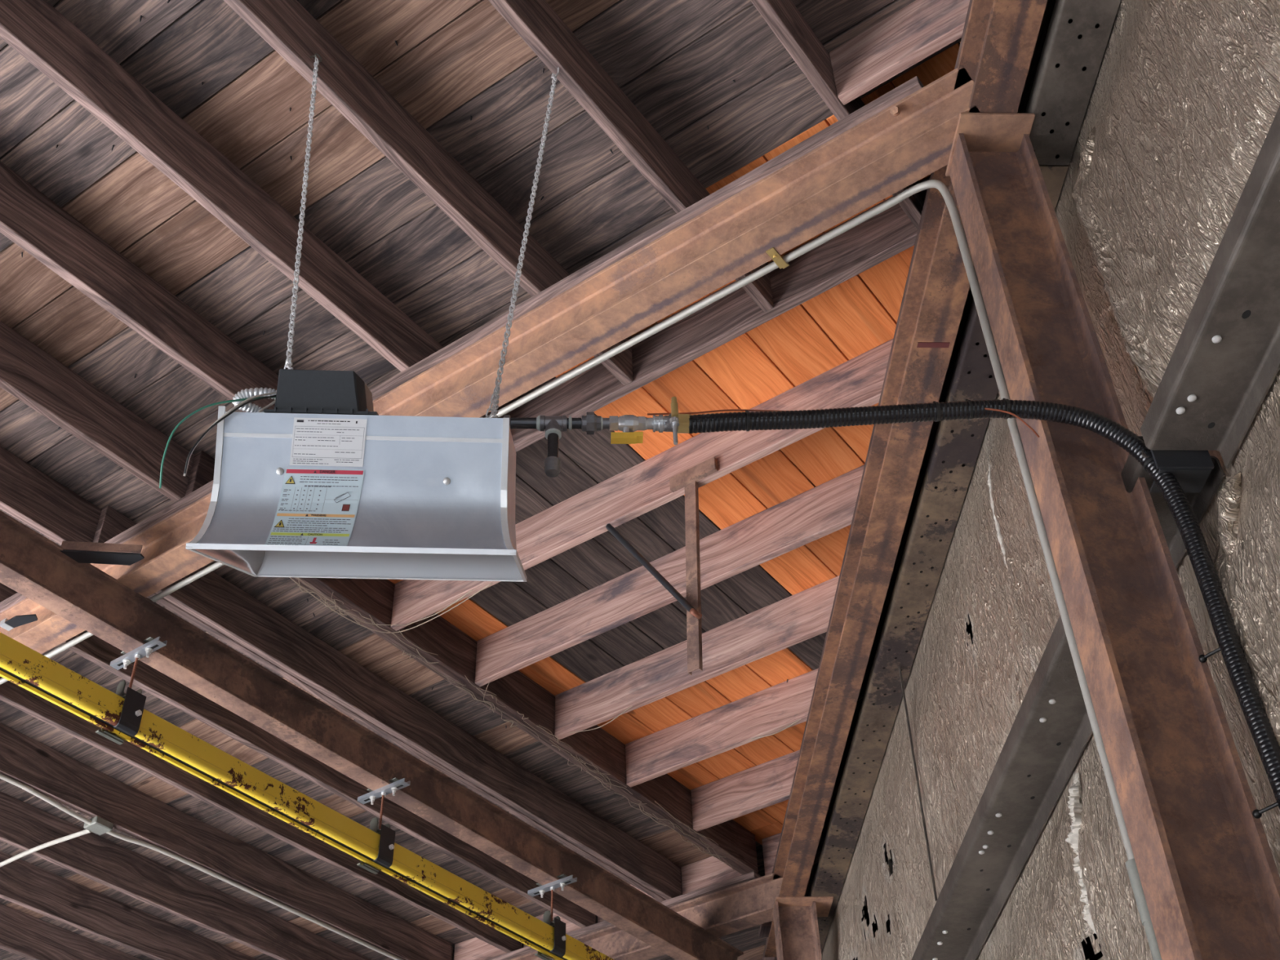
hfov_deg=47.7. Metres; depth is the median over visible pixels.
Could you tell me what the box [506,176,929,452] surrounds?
joist
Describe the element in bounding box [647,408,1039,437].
wire
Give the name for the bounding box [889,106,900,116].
bolt
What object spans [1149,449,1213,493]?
clip
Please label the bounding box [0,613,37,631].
tab
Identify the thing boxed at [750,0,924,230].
joist
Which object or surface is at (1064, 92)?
channel
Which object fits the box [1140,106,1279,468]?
channel
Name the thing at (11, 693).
joist
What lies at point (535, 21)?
joist
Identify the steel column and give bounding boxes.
[771,896,833,959]
[945,112,1279,959]
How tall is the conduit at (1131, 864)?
3.415 m
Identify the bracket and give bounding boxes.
[605,457,718,675]
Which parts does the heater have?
edge trim, edge trim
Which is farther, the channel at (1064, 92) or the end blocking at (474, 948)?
the end blocking at (474, 948)
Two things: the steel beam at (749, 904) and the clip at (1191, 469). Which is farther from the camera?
the steel beam at (749, 904)
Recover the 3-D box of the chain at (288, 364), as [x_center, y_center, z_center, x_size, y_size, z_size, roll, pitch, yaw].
[-0.903,-0.702,3.860,0.120,1.615,0.258,19,-45,-23]
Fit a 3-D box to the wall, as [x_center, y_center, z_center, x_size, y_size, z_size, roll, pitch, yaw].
[1.344,1.550,3.750,0.268,5.740,12.000,0,-41,-2]
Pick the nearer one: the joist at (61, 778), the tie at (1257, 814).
the tie at (1257, 814)
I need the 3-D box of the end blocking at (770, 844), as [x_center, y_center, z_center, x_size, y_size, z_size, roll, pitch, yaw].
[1.071,2.128,8.549,0.784,0.249,0.038,-26,-46,25]
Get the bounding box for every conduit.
[0,179,1161,959]
[0,773,403,959]
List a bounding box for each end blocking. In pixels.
[453,937,521,959]
[523,911,581,947]
[597,884,660,922]
[680,856,742,894]
[761,826,827,875]
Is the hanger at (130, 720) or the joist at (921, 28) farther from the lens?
the hanger at (130, 720)
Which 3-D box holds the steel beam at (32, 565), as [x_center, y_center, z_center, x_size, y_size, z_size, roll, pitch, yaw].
[-2.421,0.269,5.534,0.105,0.214,10.400,-26,-46,25]
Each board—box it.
[0,75,924,613]
[487,871,761,959]
[758,0,972,937]
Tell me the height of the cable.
0.084 m
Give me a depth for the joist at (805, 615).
7.04 m
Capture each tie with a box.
[1198,647,1220,662]
[1252,802,1278,818]
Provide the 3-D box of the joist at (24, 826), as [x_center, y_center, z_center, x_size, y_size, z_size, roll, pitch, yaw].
[-4.744,0.807,6.789,0.042,0.249,10.240,-26,-46,25]
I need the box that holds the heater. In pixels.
[159,368,527,582]
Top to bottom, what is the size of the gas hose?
2.219 m
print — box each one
[267,475,358,545]
[292,426,364,464]
[297,419,357,424]
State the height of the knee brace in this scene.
0.048 m
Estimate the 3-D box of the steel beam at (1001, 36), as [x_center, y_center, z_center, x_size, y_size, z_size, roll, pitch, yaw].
[0.994,-0.295,5.338,0.146,0.214,9.600,0,-41,-2]
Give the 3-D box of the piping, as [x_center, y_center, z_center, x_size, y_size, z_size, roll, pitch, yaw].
[-0.106,-0.101,3.389,0.458,0.222,0.064,1,-41,-3]
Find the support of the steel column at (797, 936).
on the floor
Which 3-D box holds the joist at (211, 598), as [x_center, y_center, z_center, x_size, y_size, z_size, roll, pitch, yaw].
[-1.040,1.363,7.581,0.042,0.249,4.415,-26,-46,25]
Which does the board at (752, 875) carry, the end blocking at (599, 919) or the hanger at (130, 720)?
the end blocking at (599, 919)
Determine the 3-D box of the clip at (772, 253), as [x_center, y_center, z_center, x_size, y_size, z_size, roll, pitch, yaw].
[0.446,-0.720,4.682,0.028,0.044,0.108,-26,-46,25]
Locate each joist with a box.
[0,0,506,417]
[0,160,278,412]
[0,320,747,875]
[0,446,666,902]
[0,582,595,928]
[0,676,520,952]
[0,723,452,959]
[0,791,372,959]
[0,850,257,959]
[0,903,142,959]
[93,505,681,899]
[184,449,758,873]
[223,0,632,385]
[391,338,893,631]
[475,464,864,686]
[488,0,773,311]
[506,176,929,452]
[555,575,839,739]
[625,668,817,786]
[690,750,799,831]
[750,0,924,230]
[829,0,969,105]
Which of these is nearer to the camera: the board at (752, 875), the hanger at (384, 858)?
the hanger at (384, 858)
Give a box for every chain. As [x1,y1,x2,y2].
[284,53,322,369]
[485,66,559,417]
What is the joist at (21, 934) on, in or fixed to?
on the board at (914, 84)
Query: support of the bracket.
hanging from the joist at (643, 487)
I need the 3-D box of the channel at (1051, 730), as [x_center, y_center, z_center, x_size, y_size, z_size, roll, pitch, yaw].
[1.159,1.952,5.692,0.176,0.123,6.130,0,-41,-2]
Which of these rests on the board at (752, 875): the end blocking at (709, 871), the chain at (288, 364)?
the end blocking at (709, 871)
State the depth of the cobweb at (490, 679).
7.24 m
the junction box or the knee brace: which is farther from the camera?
the junction box
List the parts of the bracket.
diagonal rod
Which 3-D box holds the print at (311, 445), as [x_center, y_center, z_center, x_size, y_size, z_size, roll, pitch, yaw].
[-0.691,-0.077,3.210,0.157,0.074,0.043,0,-41,-3]
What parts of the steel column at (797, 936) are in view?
cap plate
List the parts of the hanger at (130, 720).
plate, plate, threaded rod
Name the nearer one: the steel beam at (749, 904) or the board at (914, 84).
the board at (914, 84)
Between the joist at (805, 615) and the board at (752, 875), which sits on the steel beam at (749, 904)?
the board at (752, 875)
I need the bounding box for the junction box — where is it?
[83,816,113,835]
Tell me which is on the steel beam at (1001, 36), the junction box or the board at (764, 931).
the board at (764, 931)
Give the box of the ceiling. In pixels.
[0,0,961,959]
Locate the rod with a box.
[898,666,937,901]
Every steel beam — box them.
[0,67,979,653]
[0,510,743,959]
[510,873,782,959]
[761,0,1047,957]
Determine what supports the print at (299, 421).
on the heater
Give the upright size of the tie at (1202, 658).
0.018 m
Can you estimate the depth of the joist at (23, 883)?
9.03 m
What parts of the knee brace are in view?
upright leg, plate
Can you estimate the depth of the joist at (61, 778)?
8.37 m
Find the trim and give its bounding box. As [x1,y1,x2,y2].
[762,0,1055,959]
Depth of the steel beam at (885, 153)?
4.84 m
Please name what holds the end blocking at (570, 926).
on the board at (752, 875)
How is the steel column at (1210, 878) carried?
on the floor
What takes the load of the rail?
hanging from the hanger at (130, 720)
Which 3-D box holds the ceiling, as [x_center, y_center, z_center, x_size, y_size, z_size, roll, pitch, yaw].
[-0.705,0.087,6.354,12.600,0.050,15.224,-26,-46,25]
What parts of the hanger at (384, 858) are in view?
plate, threaded rod, plate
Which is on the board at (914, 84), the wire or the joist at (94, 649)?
the joist at (94, 649)
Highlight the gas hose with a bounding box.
[688,398,1279,808]
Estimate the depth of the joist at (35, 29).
4.78 m
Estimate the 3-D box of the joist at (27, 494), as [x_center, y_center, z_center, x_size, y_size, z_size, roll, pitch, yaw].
[-2.770,-0.145,5.772,0.042,0.249,10.260,-26,-46,25]
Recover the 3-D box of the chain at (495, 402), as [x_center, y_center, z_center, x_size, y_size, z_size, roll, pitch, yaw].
[-0.345,-0.667,3.875,0.176,1.597,0.180,-26,-46,25]
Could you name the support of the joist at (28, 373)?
on the board at (914, 84)
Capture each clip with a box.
[765,247,789,268]
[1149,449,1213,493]
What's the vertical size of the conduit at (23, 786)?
0.043 m
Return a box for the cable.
[288,577,492,633]
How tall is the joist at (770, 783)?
0.249 m
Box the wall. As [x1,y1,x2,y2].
[821,0,1279,959]
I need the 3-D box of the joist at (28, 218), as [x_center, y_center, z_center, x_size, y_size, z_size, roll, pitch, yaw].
[-2.906,-1.634,4.050,0.042,0.249,6.393,-26,-46,25]
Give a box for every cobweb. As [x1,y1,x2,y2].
[297,577,733,870]
[483,679,862,739]
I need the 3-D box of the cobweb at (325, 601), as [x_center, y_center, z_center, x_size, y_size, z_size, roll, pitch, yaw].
[-0.535,1.264,7.278,0.134,0.025,3.901,-26,-46,25]
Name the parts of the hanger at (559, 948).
plate, threaded rod, plate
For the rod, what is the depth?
6.11 m
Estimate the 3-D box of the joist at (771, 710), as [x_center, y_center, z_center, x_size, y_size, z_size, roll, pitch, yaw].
[0.447,1.296,7.564,1.261,0.249,0.042,-26,-46,25]
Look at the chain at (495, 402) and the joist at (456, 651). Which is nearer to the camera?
the chain at (495, 402)
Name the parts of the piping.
drip leg, valve handle, clamp post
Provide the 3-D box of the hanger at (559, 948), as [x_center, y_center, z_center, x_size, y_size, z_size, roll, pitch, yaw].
[-0.460,2.251,7.453,0.296,0.417,0.120,-26,-46,25]
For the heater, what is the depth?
3.21 m
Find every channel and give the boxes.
[808,18,1099,954]
[911,435,1224,959]
[1024,0,1120,164]
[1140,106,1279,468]
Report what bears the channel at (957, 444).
on the steel column at (797, 936)
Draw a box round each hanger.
[95,636,167,744]
[356,777,410,874]
[527,873,577,959]
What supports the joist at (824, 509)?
on the board at (764, 931)
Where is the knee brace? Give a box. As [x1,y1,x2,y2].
[59,541,144,565]
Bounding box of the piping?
[497,396,691,477]
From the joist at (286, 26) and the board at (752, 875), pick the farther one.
the board at (752, 875)
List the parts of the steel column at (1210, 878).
cap plate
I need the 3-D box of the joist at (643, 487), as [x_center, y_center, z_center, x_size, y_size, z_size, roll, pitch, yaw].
[-0.046,0.061,6.120,2.660,0.249,0.042,-26,-46,25]
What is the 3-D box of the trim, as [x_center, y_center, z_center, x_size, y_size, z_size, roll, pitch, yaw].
[1.232,-0.493,5.520,0.347,0.260,12.000,0,-41,-2]
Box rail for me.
[0,631,614,959]
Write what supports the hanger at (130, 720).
hanging from the steel beam at (32, 565)

